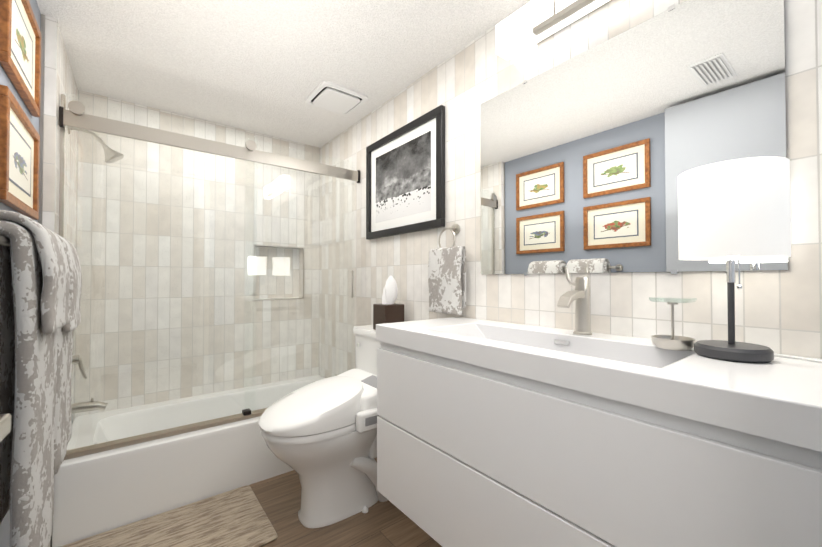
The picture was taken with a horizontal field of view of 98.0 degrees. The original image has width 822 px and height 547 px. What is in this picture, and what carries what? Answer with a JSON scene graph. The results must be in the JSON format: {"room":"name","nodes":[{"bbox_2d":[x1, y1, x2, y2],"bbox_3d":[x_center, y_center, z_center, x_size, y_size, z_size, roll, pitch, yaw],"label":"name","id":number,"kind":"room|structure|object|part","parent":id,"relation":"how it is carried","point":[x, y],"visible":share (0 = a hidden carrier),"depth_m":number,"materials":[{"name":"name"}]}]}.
{"room":"bathroom","nodes":[
{"label":"bathroom","id":0,"kind":"room"},
{"bbox_2d":[0,0,40,546],"bbox_3d":[-0.926,0.020,0.574,0.120,2.280,2.260,1,-1,-38],"label":"wall","id":1,"kind":"structure","parent":0,"point":[5,80],"depth_m":1.18,"materials":[{"name":"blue paint"}]},
{"bbox_2d":[0,84,39,219],"bbox_3d":[-1.332,-0.383,1.220,0.022,0.335,0.460,1,-1,-38],"label":"framed picture","id":2,"kind":"object","parent":1,"relation":"attached to","point":[19,159],"visible":0.98,"depth_m":1.18},
{"bbox_2d":[0,0,40,116],"bbox_3d":[-1.332,-0.788,1.226,0.022,0.335,0.460,1,-1,-38],"label":"framed picture","id":3,"kind":"object","parent":1,"relation":"attached to","point":[20,47],"visible":1,"depth_m":1.22},
{"bbox_2d":[0,210,81,546],"bbox_3d":[-1.088,0.293,1.020,0.173,0.868,0.748,1,-1,-38],"label":"towel","id":4,"kind":"object","parent":1,"relation":"attached to","point":[40,287],"visible":1,"depth_m":0.85,"materials":[{"name":"grey fabric"}]},
{"bbox_2d":[42,15,77,546],"bbox_3d":[-1.886,0.038,1.847,0.170,2.280,0.930,1,-1,-38],"label":"wall","id":5,"kind":"structure","parent":0,"point":[59,79],"depth_m":1.55,"materials":[{"name":"paint"}]},
{"bbox_2d":[38,14,44,224],"bbox_3d":[-1.567,0.034,1.506,0.012,2.279,0.008,1,-1,-38],"label":"trim","id":6,"kind":"structure","parent":5,"relation":"attached to","point":[41,125],"depth_m":1.51,"materials":[{"name":"white paint"}]},
{"bbox_2d":[72,355,86,378],"bbox_3d":[-1.723,0.451,1.841,0.085,0.189,0.164,1,-1,-38],"label":"tub valve","id":7,"kind":"object","parent":5,"relation":"attached to","point":[79,361],"depth_m":1.84,"materials":[{"name":"silver metal"}]},
{"bbox_2d":[71,398,107,413],"bbox_3d":[-1.691,0.689,1.863,0.167,0.076,0.068,1,-1,-38],"label":"tub spout","id":8,"kind":"object","parent":5,"relation":"attached to","point":[86,407],"depth_m":1.85,"materials":[{"name":"silver metal"}]},
{"bbox_2d":[68,127,123,163],"bbox_3d":[-1.669,-0.691,1.900,0.222,0.181,0.094,1,-1,-38],"label":"shower head","id":9,"kind":"object","parent":5,"relation":"attached to","point":[107,150],"depth_m":1.91},
{"bbox_2d":[73,90,319,420],"bbox_3d":[-1.460,0.050,2.639,1.815,2.280,0.203,1,-1,-38],"label":"wall","id":10,"kind":"structure","parent":0,"point":[123,167],"depth_m":2.46,"materials":[{"name":"tile"}]},
{"bbox_2d":[51,458,441,546],"bbox_3d":[-0.272,1.195,0.869,2.095,0.060,4.430,1,-1,-38],"label":"floor","id":11,"kind":"structure","parent":0,"point":[387,523],"depth_m":1.67,"materials":[{"name":"brown wood"}]},
{"bbox_2d":[61,485,277,546],"bbox_3d":[-1.067,1.167,1.537,0.820,0.013,0.520,1,-1,-38],"label":"bath mat","id":12,"kind":"object","parent":11,"relation":"on","point":[237,517],"visible":0.94,"depth_m":1.63,"materials":[{"name":"beige fabric"}]},
{"bbox_2d":[52,375,324,546],"bbox_3d":[-1.155,1.010,2.274,1.519,0.350,0.727,1,-1,-38],"label":"bathtub","id":13,"kind":"object","parent":11,"relation":"on","point":[100,492],"visible":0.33,"depth_m":1.82,"materials":[{"name":"white ceramic"}]},
{"bbox_2d":[61,91,354,452],"bbox_3d":[-0.986,-0.006,2.064,1.492,1.625,0.025,1,-1,-38],"label":"shower door","id":14,"kind":"structure","parent":13,"relation":"attached to","point":[246,252],"depth_m":1.93,"materials":[{"name":"clear glass"}]},
{"bbox_2d":[59,94,359,459],"bbox_3d":[-0.973,0.011,2.055,1.517,1.639,0.084,1,-1,-38],"label":"shower door frame","id":15,"kind":"structure","parent":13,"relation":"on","point":[74,116],"depth_m":1.82,"materials":[{"name":"silver metal"}]},
{"bbox_2d":[258,325,387,527],"bbox_3d":[-0.353,0.749,1.833,0.801,0.877,0.504,1,-1,-38],"label":"toilet","id":16,"kind":"object","parent":11,"relation":"on","point":[320,437],"visible":0.85,"depth_m":1.68,"materials":[{"name":"white ceramic"}]},
{"bbox_2d":[373,276,403,329],"bbox_3d":[-0.126,0.161,2.018,0.130,0.305,0.130,1,-1,-38],"label":"tissue box","id":17,"kind":"object","parent":16,"relation":"on","point":[388,310],"visible":0.79,"depth_m":1.99,"materials":[{"name":"brown wood"}]},
{"bbox_2d":[36,0,529,147],"bbox_3d":[-0.272,-1.145,0.902,2.095,0.060,4.430,1,-1,-38],"label":"ceiling","id":18,"kind":"structure","parent":0,"point":[266,67],"depth_m":1.76,"materials":[{"name":"white paint"}]},
{"bbox_2d":[306,81,367,114],"bbox_3d":[-0.465,-1.083,2.228,0.304,0.026,0.304,1,-1,-38],"label":"exhaust fan","id":19,"kind":"object","parent":18,"relation":"attached to","point":[333,97],"visible":0.98,"depth_m":2.19,"materials":[{"name":"white paint"}]},
{"bbox_2d":[319,0,821,377],"bbox_3d":[0.126,0.040,1.982,0.120,2.280,3.190,1,-1,-38],"label":"wall","id":20,"kind":"structure","parent":0,"point":[778,311],"depth_m":1.41,"materials":[{"name":"tile"}]},
{"bbox_2d":[366,105,444,239],"bbox_3d":[-0.063,-0.548,2.109,0.028,0.620,0.740,1,-1,-38],"label":"picture","id":21,"kind":"object","parent":20,"relation":"attached to","point":[405,178],"visible":0.98,"depth_m":2.05,"materials":[{"name":"black wood"}]},
{"bbox_2d":[428,224,465,314],"bbox_3d":[0.181,-0.030,1.753,0.072,0.438,0.233,1,-1,-38],"label":"towel ring","id":22,"kind":"object","parent":20,"relation":"attached to","point":[447,278],"visible":1,"depth_m":1.71,"materials":[{"name":"grey fabric"}]},
{"bbox_2d":[496,0,610,59],"bbox_3d":[0.570,-0.955,1.226,0.120,0.161,0.644,1,-1,-38],"label":"sconce","id":23,"kind":"object","parent":20,"relation":"attached to","point":[528,25],"visible":0.98,"depth_m":1.32,"materials":[{"name":"white glass"}]},
{"bbox_2d":[376,317,821,546],"bbox_3d":[0.418,0.534,1.112,0.473,0.672,1.225,1,-1,-38],"label":"bathroom vanity","id":24,"kind":"object","parent":20,"relation":"attached to","point":[496,434],"visible":0.92,"depth_m":0.80,"materials":[{"name":"white wood"}]},
{"bbox_2d":[557,267,591,334],"bbox_3d":[0.525,0.086,1.175,0.158,0.226,0.086,1,-1,-38],"label":"faucet","id":25,"kind":"object","parent":24,"relation":"on","point":[580,294],"visible":1,"depth_m":1.17,"materials":[{"name":"silver metal"}]},
{"bbox_2d":[649,297,696,350],"bbox_3d":[0.696,0.129,0.950,0.096,0.134,0.096,1,-1,-38],"label":"stand","id":26,"kind":"object","parent":24,"relation":"on","point":[672,341],"visible":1,"depth_m":0.94,"materials":[{"name":"silver metal"}]},
{"bbox_2d":[678,156,821,362],"bbox_3d":[0.771,-0.026,0.820,0.196,0.440,0.254,1,-1,-38],"label":"lamp","id":27,"kind":"object","parent":24,"relation":"on","point":[730,212],"visible":1,"depth_m":0.78,"materials":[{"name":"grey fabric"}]},
{"bbox_3d":[0.754,-0.142,0.844,0.196,0.208,0.196,1,-1,-38],"label":"lamp shade","id":28,"kind":"part","parent":27,"relation":"part of","materials":[{"name":"white fabric"}]},
{"bbox_2d":[481,0,787,274],"bbox_3d":[0.617,-0.395,1.251,0.007,0.792,0.965,1,-1,-38],"label":"mirror","id":29,"kind":"object","parent":20,"relation":"attached to","point":[589,156],"visible":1,"depth_m":1.14,"materials":[{"name":"silver mirror"}]},
{"bbox_3d":[0.400,0.016,0.250,1.575,2.280,0.120,1,-1,-38],"label":"wall","id":30,"kind":"structure","parent":0,"visible":0},
{"bbox_2d":[0,413,10,441],"bbox_3d":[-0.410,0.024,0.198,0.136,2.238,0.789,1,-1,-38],"label":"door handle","id":31,"kind":"structure","parent":30,"relation":"in","point":[5,424],"depth_m":0.49,"materials":[{"name":"silver metal"}]}
]}

